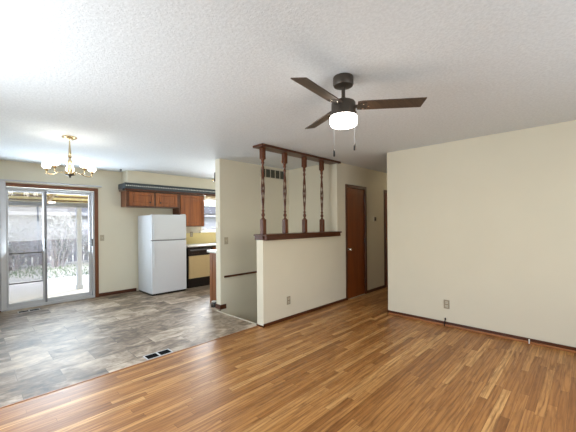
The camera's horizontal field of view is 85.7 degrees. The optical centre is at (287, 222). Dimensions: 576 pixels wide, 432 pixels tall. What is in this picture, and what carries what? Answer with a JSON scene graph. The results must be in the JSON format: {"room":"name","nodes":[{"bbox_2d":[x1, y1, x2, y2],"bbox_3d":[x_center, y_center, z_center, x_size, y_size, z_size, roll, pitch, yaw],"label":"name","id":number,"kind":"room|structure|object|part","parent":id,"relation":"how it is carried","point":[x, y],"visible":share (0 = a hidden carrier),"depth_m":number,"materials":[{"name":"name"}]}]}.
{"room":"living room","nodes":[
{"label":"living room","id":0,"kind":"room"},
{"bbox_2d":[0,160,215,292],"bbox_3d":[-2.378,0.287,7.383,0.150,2.640,8.700,0,0,44],"label":"wall","id":1,"kind":"structure","parent":0,"point":[118,252],"depth_m":6.12,"materials":[{"name":"beige paint"}]},
{"bbox_2d":[8,192,87,207],"bbox_3d":[-5.457,-0.652,5.936,2.210,0.572,5.950,0,0,44],"label":"patio cover","id":2,"kind":"object","parent":1,"relation":"attached to","point":[14,198],"visible":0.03,"depth_m":6.93,"materials":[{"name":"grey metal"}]},
{"bbox_3d":[-5.457,-0.718,5.936,2.210,0.441,5.950,0,0,44],"label":"roof panel","id":3,"kind":"part","parent":2,"relation":"part of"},
{"bbox_2d":[0,183,98,311],"bbox_3d":[-4.181,0.383,5.482,0.142,2.080,1.440,0,0,44],"label":"door","id":4,"kind":"structure","parent":1,"relation":"in","point":[93,292],"depth_m":5.49,"materials":[{"name":"white metal"}]},
{"bbox_3d":[-4.399,0.410,5.225,0.030,1.940,0.544,0,0,44],"label":"sliding panel","id":5,"kind":"part","parent":4,"relation":"part of","materials":[{"name":"clear glass"}]},
{"bbox_3d":[-4.147,-0.627,5.441,0.020,0.060,1.440,0,0,44],"label":"head casing","id":6,"kind":"part","parent":4,"relation":"part of","materials":[{"name":"brown wood"}]},
{"bbox_3d":[-4.019,0.406,5.680,0.030,1.940,0.739,0,0,44],"label":"fixed panel","id":7,"kind":"part","parent":4,"relation":"part of","materials":[{"name":"clear glass"}]},
{"bbox_2d":[0,179,101,310],"bbox_3d":[-4.187,0.345,5.342,0.089,2.095,1.750,0,0,44],"label":"vertical blind","id":8,"kind":"object","parent":1,"relation":"attached to","point":[3,290],"visible":1,"depth_m":4.96,"materials":[{"name":"grey plastic"}]},
{"bbox_3d":[-4.201,-0.690,5.347,0.075,0.025,1.750,0,0,44],"label":"head rail","id":9,"kind":"part","parent":8,"relation":"part of","materials":[{"name":"grey plastic"}]},
{"bbox_2d":[99,288,136,296],"bbox_3d":[-3.391,1.384,6.209,0.014,0.065,0.690,0,0,44],"label":"baseboard","id":10,"kind":"structure","parent":1,"relation":"attached to","point":[132,289],"depth_m":6.19,"materials":[{"name":"brown wood"}]},
{"bbox_2d":[121,191,178,208],"bbox_3d":[-2.867,-0.477,6.516,0.362,0.312,1.077,0,0,44],"label":"upper cabinet","id":11,"kind":"object","parent":1,"relation":"attached to","point":[135,199],"visible":1,"depth_m":6.35,"materials":[{"name":"brown wood"}]},
{"bbox_3d":[-2.936,-0.481,6.240,0.019,0.273,0.480,0,0,44],"label":"cabinet door","id":12,"kind":"part","parent":11,"relation":"part of","materials":[{"name":"brown wood"}]},
{"bbox_3d":[-2.580,-0.484,6.608,0.019,0.273,0.465,0,0,44],"label":"cabinet door","id":13,"kind":"part","parent":11,"relation":"part of","materials":[{"name":"brown wood"}]},
{"bbox_2d":[173,194,203,226],"bbox_3d":[-2.277,-0.278,7.135,0.320,0.722,0.628,0,0,44],"label":"upper cabinet","id":14,"kind":"object","parent":1,"relation":"attached to","point":[192,206],"visible":0.79,"depth_m":7.03,"materials":[{"name":"brown wood"}]},
{"bbox_2d":[185,232,215,243],"bbox_3d":[-0.946,0.356,8.746,0.012,0.258,4.750,0,0,44],"label":"backsplash","id":15,"kind":"structure","parent":1,"relation":"attached to","point":[210,237],"depth_m":7.54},
{"bbox_2d":[199,198,215,232],"bbox_3d":[-1.811,-0.193,7.902,0.190,0.850,1.040,0,0,44],"label":"window","id":16,"kind":"structure","parent":1,"relation":"in","point":[203,230],"depth_m":7.71,"materials":[{"name":"white plastic"}]},
{"bbox_3d":[-1.822,-0.030,7.914,0.025,0.385,0.860,0,0,44],"label":"sash","id":17,"kind":"part","parent":16,"relation":"part of","materials":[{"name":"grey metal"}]},
{"bbox_2d":[121,170,214,189],"bbox_3d":[-1.218,-0.918,8.247,0.330,0.250,5.830,0,0,44],"label":"wall","id":18,"kind":"structure","parent":0,"point":[128,176],"depth_m":6.58,"materials":[{"name":"beige paint"}]},
{"bbox_2d":[118,182,215,195],"bbox_3d":[-2.301,-0.709,7.084,0.387,0.159,2.850,0,0,44],"label":"board","id":19,"kind":"object","parent":18,"relation":"attached to","point":[124,186],"visible":0.71,"depth_m":6.51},
{"bbox_3d":[-2.289,-0.658,7.108,0.371,0.040,2.800,0,0,44],"label":"rail","id":20,"kind":"part","parent":19,"relation":"part of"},
{"bbox_2d":[0,0,575,178],"bbox_3d":[0.652,-1.119,4.509,8.520,0.120,8.800,0,0,44],"label":"ceiling","id":21,"kind":"structure","parent":0,"point":[168,87],"depth_m":2.21,"materials":[{"name":"white paint"}]},
{"bbox_2d":[41,135,95,177],"bbox_3d":[-2.611,-0.785,3.736,0.547,0.490,0.542,0,0,44],"label":"chandelier","id":22,"kind":"object","parent":21,"relation":"hanging from","point":[46,164],"visible":1,"depth_m":3.66,"materials":[{"name":"gold metal"}]},
{"bbox_3d":[-2.841,-0.697,3.650,0.098,0.117,0.098,0,0,44],"label":"lamp shade","id":23,"kind":"part","parent":22,"relation":"part of","materials":[{"name":"white glass"}]},
{"bbox_3d":[-2.617,-0.699,3.482,0.098,0.117,0.098,0,0,44],"label":"lamp shade","id":24,"kind":"part","parent":22,"relation":"part of","materials":[{"name":"white glass"}]},
{"bbox_3d":[-2.614,-0.801,3.720,0.056,0.400,0.056,0,0,44],"label":"stem","id":25,"kind":"part","parent":22,"relation":"part of","materials":[{"name":"gold metal"}]},
{"bbox_3d":[-2.750,-0.698,3.914,0.098,0.117,0.098,0,0,44],"label":"lamp shade","id":26,"kind":"part","parent":22,"relation":"part of","materials":[{"name":"white glass"}]},
{"bbox_3d":[-2.388,-0.701,3.642,0.098,0.117,0.098,0,0,44],"label":"lamp shade","id":27,"kind":"part","parent":22,"relation":"part of","materials":[{"name":"white glass"}]},
{"bbox_3d":[-2.470,-0.700,3.910,0.098,0.117,0.098,0,0,44],"label":"lamp shade","id":28,"kind":"part","parent":22,"relation":"part of","materials":[{"name":"white glass"}]},
{"bbox_2d":[253,143,340,164],"bbox_3d":[0.217,-1.038,4.792,0.200,0.031,1.800,0,0,44],"label":"rail","id":29,"kind":"object","parent":21,"relation":"attached to","point":[270,148],"depth_m":4.62,"materials":[{"name":"brown wood"}]},
{"bbox_2d":[291,73,426,156],"bbox_3d":[0.320,-0.777,2.198,1.003,0.556,0.946,0,0,44],"label":"ceiling fan","id":30,"kind":"object","parent":21,"relation":"hanging from","point":[342,115],"visible":1,"depth_m":2.19,"materials":[{"name":"brown wood"}]},
{"bbox_3d":[0.198,-0.845,1.986,0.105,0.031,0.464,0,0,38],"label":"blade","id":31,"kind":"part","parent":30,"relation":"part of","materials":[{"name":"brown wood"}]},
{"bbox_3d":[0.279,-0.845,2.557,0.105,0.031,0.464,0,0,-22],"label":"blade","id":32,"kind":"part","parent":30,"relation":"part of","materials":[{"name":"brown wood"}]},
{"bbox_3d":[0.521,-0.841,2.235,0.090,0.022,0.079,0,0,6],"label":"blade arm","id":33,"kind":"part","parent":30,"relation":"part of","materials":[{"name":"brown metal"}]},
{"bbox_3d":[0.731,-0.849,2.212,0.464,0.031,0.105,0,0,6],"label":"blade","id":34,"kind":"part","parent":30,"relation":"part of","materials":[{"name":"brown wood"}]},
{"bbox_2d":[0,285,575,431],"bbox_3d":[0.693,1.441,4.421,8.370,0.120,8.700,0,0,44],"label":"floor","id":35,"kind":"structure","parent":0,"point":[350,365],"depth_m":2.87,"materials":[{"name":"brown wood"}]},
{"bbox_2d":[18,308,40,312],"bbox_3d":[-4.194,1.420,5.030,0.120,0.005,0.280,0,0,44],"label":"floor vent","id":36,"kind":"object","parent":35,"relation":"in","point":[37,308],"visible":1,"depth_m":5.03,"materials":[{"name":"grey metal"}]},
{"bbox_2d":[0,326,256,408],"bbox_3d":[-1.591,1.399,2.967,0.014,0.004,3.435,0,0,44],"label":"trim","id":37,"kind":"structure","parent":35,"relation":"on","point":[255,326],"depth_m":2.90,"materials":[{"name":"brown wood"}]},
{"bbox_2d":[143,349,172,359],"bbox_3d":[-1.381,1.396,3.306,0.130,0.005,0.275,0,0,44],"label":"floor vent","id":38,"kind":"object","parent":35,"relation":"in","point":[166,351],"visible":1,"depth_m":3.30,"materials":[{"name":"grey plastic"}]},
{"bbox_2d":[138,214,186,295],"bbox_3d":[-2.598,0.615,6.429,0.717,1.589,0.714,0,0,44],"label":"refrigerator","id":39,"kind":"object","parent":35,"relation":"on","point":[161,238],"visible":1,"depth_m":6.17,"materials":[{"name":"white metal"}]},
{"bbox_3d":[-2.566,0.609,5.964,0.024,0.508,0.030,0,0,44],"label":"handle","id":40,"kind":"part","parent":39,"relation":"part of","materials":[{"name":"white plastic"}]},
{"bbox_3d":[-2.570,0.157,5.964,0.024,0.348,0.030,0,0,44],"label":"handle","id":41,"kind":"part","parent":39,"relation":"part of","materials":[{"name":"white plastic"}]},
{"bbox_3d":[-2.385,0.083,6.219,0.068,0.501,0.714,0,0,44],"label":"freezer door","id":42,"kind":"part","parent":39,"relation":"part of","materials":[{"name":"white metal"}]},
{"bbox_3d":[-2.378,0.859,6.219,0.068,1.020,0.714,0,0,44],"label":"fridge door","id":43,"kind":"part","parent":39,"relation":"part of","materials":[{"name":"white metal"}]},
{"bbox_2d":[186,247,211,287],"bbox_3d":[-2.135,0.976,7.063,0.607,0.858,0.594,0,0,44],"label":"dishwasher","id":44,"kind":"object","parent":35,"relation":"on","point":[197,259],"visible":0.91,"depth_m":6.82,"materials":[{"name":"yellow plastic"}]},
{"bbox_3d":[-1.941,1.296,6.878,0.006,0.185,0.590,0,0,44],"label":"kick plate","id":45,"kind":"part","parent":44,"relation":"part of","materials":[{"name":"black plastic"}]},
{"bbox_3d":[-1.936,0.956,6.870,0.029,0.485,0.560,0,0,44],"label":"door panel","id":46,"kind":"part","parent":44,"relation":"part of","materials":[{"name":"beige metal"}]},
{"bbox_3d":[-1.937,0.631,6.868,0.034,0.145,0.594,0,0,44],"label":"control panel","id":47,"kind":"part","parent":44,"relation":"part of","materials":[{"name":"black plastic"}]},
{"bbox_2d":[210,253,215,302],"bbox_3d":[-0.541,0.953,6.062,0.391,0.878,2.011,0,0,44],"label":"base cabinet","id":48,"kind":"object","parent":35,"relation":"on","point":[212,255],"visible":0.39,"depth_m":5.42,"materials":[{"name":"brown wood"}]},
{"bbox_3d":[-1.539,0.971,7.659,0.634,0.858,1.085,0,0,44],"label":"base cabinet","id":49,"kind":"object","parent":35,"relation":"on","visible":0},
{"bbox_2d":[186,242,215,248],"bbox_3d":[-1.759,0.516,7.440,0.632,0.052,1.720,0,0,44],"label":"countertop","id":50,"kind":"structure","parent":49,"relation":"on","point":[199,245],"depth_m":6.96,"materials":[{"name":"laminate"}]},
{"bbox_2d":[215,158,362,322],"bbox_3d":[0.665,1.461,6.911,0.125,5.040,5.160,0,0,44],"label":"wall","id":51,"kind":"structure","parent":0,"point":[237,184],"depth_m":5.32,"materials":[{"name":"beige paint"}]},
{"bbox_2d":[215,303,225,309],"bbox_3d":[-1.101,1.359,5.088,0.153,0.075,0.114,0,0,44],"label":"baseboard","id":52,"kind":"structure","parent":51,"relation":"attached to","point":[223,306],"depth_m":5.04,"materials":[{"name":"brown wood"}]},
{"bbox_2d":[224,271,256,277],"bbox_3d":[-0.499,0.871,5.608,0.022,0.030,1.545,0,0,44],"label":"trim","id":53,"kind":"structure","parent":51,"relation":"attached to","point":[253,271],"depth_m":5.27,"materials":[{"name":"brown wood"}]},
{"bbox_2d":[260,167,283,179],"bbox_3d":[-0.286,-0.923,5.849,0.013,0.175,0.620,0,0,44],"label":"air vent","id":54,"kind":"object","parent":51,"relation":"in","point":[268,173],"visible":0.79,"depth_m":5.84,"materials":[{"name":"beige plastic"}]},
{"bbox_2d":[257,163,386,325],"bbox_3d":[1.458,1.455,6.074,0.130,5.040,5.260,0,0,44],"label":"wall","id":55,"kind":"structure","parent":0,"point":[310,271],"depth_m":5.08,"materials":[{"name":"beige paint"}]},
{"bbox_2d":[216,310,256,324],"bbox_3d":[-0.773,1.406,4.599,1.021,0.036,0.027,0,0,44],"label":"trim","id":56,"kind":"structure","parent":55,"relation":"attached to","point":[216,310],"depth_m":4.52,"materials":[{"name":"beige plastic"}]},
{"bbox_2d":[254,231,341,240],"bbox_3d":[0.227,0.189,4.791,0.260,0.080,1.742,0,0,44],"label":"ledge","id":57,"kind":"object","parent":55,"relation":"attached to","point":[276,236],"visible":1,"depth_m":4.50,"materials":[{"name":"brown wood"}]},
{"bbox_2d":[259,148,265,233],"bbox_3d":[-0.342,-0.432,4.231,0.062,1.172,0.062,0,0,44],"label":"turned post","id":58,"kind":"object","parent":57,"relation":"on","point":[262,151],"visible":0.98,"depth_m":4.21,"materials":[{"name":"brown wood"}]},
{"bbox_2d":[282,153,287,232],"bbox_3d":[-0.046,-0.435,4.536,0.062,1.172,0.062,0,0,44],"label":"turned post","id":59,"kind":"object","parent":57,"relation":"on","point":[284,155],"visible":0.99,"depth_m":4.52,"materials":[{"name":"brown wood"}]},
{"bbox_2d":[301,157,306,232],"bbox_3d":[0.256,-0.437,4.849,0.062,1.172,0.062,0,0,44],"label":"turned post","id":60,"kind":"object","parent":57,"relation":"on","point":[303,159],"visible":1,"depth_m":4.83,"materials":[{"name":"brown wood"}]},
{"bbox_2d":[319,161,324,231],"bbox_3d":[0.562,-0.440,5.165,0.062,1.172,0.062,0,0,44],"label":"turned post","id":61,"kind":"object","parent":57,"relation":"on","point":[321,163],"visible":1,"depth_m":5.15,"materials":[{"name":"brown wood"}]},
{"bbox_2d":[257,285,384,327],"bbox_3d":[0.812,1.353,5.398,0.143,0.055,3.418,0,0,44],"label":"baseboard","id":62,"kind":"structure","parent":55,"relation":"attached to","point":[383,286],"depth_m":4.80,"materials":[{"name":"brown wood"}]},
{"bbox_2d":[345,184,366,299],"bbox_3d":[1.258,0.339,5.827,0.180,2.075,0.720,0,0,44],"label":"door","id":63,"kind":"structure","parent":55,"relation":"in","point":[355,196],"depth_m":5.82,"materials":[{"name":"brown wood"}]},
{"bbox_2d":[384,190,387,286],"bbox_3d":[2.285,0.330,6.921,0.134,2.075,0.820,0,0,44],"label":"door","id":64,"kind":"structure","parent":55,"relation":"in","point":[385,191],"depth_m":6.62,"materials":[{"name":"brown wood"}]},
{"bbox_2d":[289,120,575,346],"bbox_3d":[2.181,1.448,4.164,5.875,5.040,0.120,0,0,44],"label":"wall","id":65,"kind":"structure","parent":0,"point":[484,225],"depth_m":3.83,"materials":[{"name":"beige paint"}]},
{"bbox_2d":[444,300,449,308],"bbox_3d":[2.113,1.084,4.136,0.072,0.116,0.009,0,0,44],"label":"wall outlet","id":66,"kind":"object","parent":65,"relation":"attached to","point":[446,302],"visible":1,"depth_m":4.13,"materials":[{"name":"beige plastic"}]},
{"bbox_2d":[388,310,575,352],"bbox_3d":[2.875,1.335,3.387,3.795,0.054,0.030,0,0,44],"label":"baseboard","id":67,"kind":"structure","parent":65,"relation":"attached to","point":[439,322],"depth_m":3.78,"materials":[{"name":"wood"}]},
{"label":"outside","id":68,"kind":"structure","parent":0,"visible":0},
{"bbox_2d":[9,254,88,282],"bbox_3d":[-14.173,1.793,22.079,28.900,0.230,40.000,0,0,44],"label":"ground","id":69,"kind":"structure","parent":68,"point":[17,279],"depth_m":10.43,"materials":[{"name":"white snow"}]},
{"bbox_2d":[8,213,41,270],"bbox_3d":[-9.555,0.506,10.623,1.344,2.285,2.026,0,0,44],"label":"bare shrub","id":70,"kind":"object","parent":69,"relation":"on","point":[16,266],"visible":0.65,"depth_m":10.66,"materials":[{"name":"grey plant"}]},
{"bbox_2d":[9,275,88,303],"bbox_3d":[-5.417,1.708,7.344,4.180,0.250,15.000,0,0,44],"label":"patio slab","id":71,"kind":"object","parent":69,"relation":"on","point":[62,286],"visible":0.11,"depth_m":7.44,"materials":[{"name":"concrete"}]},
{"bbox_2d":[76,208,82,288],"bbox_3d":[-5.018,0.608,7.463,0.130,1.945,0.130,0,0,44],"label":"patio post","id":72,"kind":"object","parent":71,"relation":"on","point":[79,285],"visible":0.98,"depth_m":7.43,"materials":[{"name":"white wood"}]},
{"bbox_2d":[22,208,88,266],"bbox_3d":[-8.672,0.537,11.624,1.240,2.207,2.115,0,0,44],"label":"bare shrub","id":73,"kind":"object","parent":69,"relation":"on","point":[66,249],"visible":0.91,"depth_m":11.62,"materials":[{"name":"grey plant"}]},
{"bbox_2d":[65,227,88,261],"bbox_3d":[-7.754,0.784,12.636,1.233,1.706,2.444,0,0,44],"label":"bare shrub","id":74,"kind":"object","parent":69,"relation":"on","point":[86,241],"visible":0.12,"depth_m":12.28,"materials":[{"name":"grey plant"}]},
{"bbox_2d":[8,227,208,265],"bbox_3d":[-7.326,0.930,14.753,0.160,1.380,17.004,0,0,44],"label":"wooden fence","id":75,"kind":"object","parent":69,"relation":"on","point":[37,257],"visible":0.09,"depth_m":12.17,"materials":[{"name":"grey wood"}]},
{"bbox_2d":[8,206,215,255],"bbox_3d":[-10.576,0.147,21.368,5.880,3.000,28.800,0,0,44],"label":"garage","id":76,"kind":"structure","parent":69,"relation":"on","point":[209,220],"depth_m":16.00,"materials":[{"name":"white"}]},
{"bbox_3d":[-11.427,0.710,16.909,0.049,1.850,1.000,0,0,44],"label":"door","id":77,"kind":"part","parent":76,"relation":"part of","materials":[{"name":"white"}]}
]}

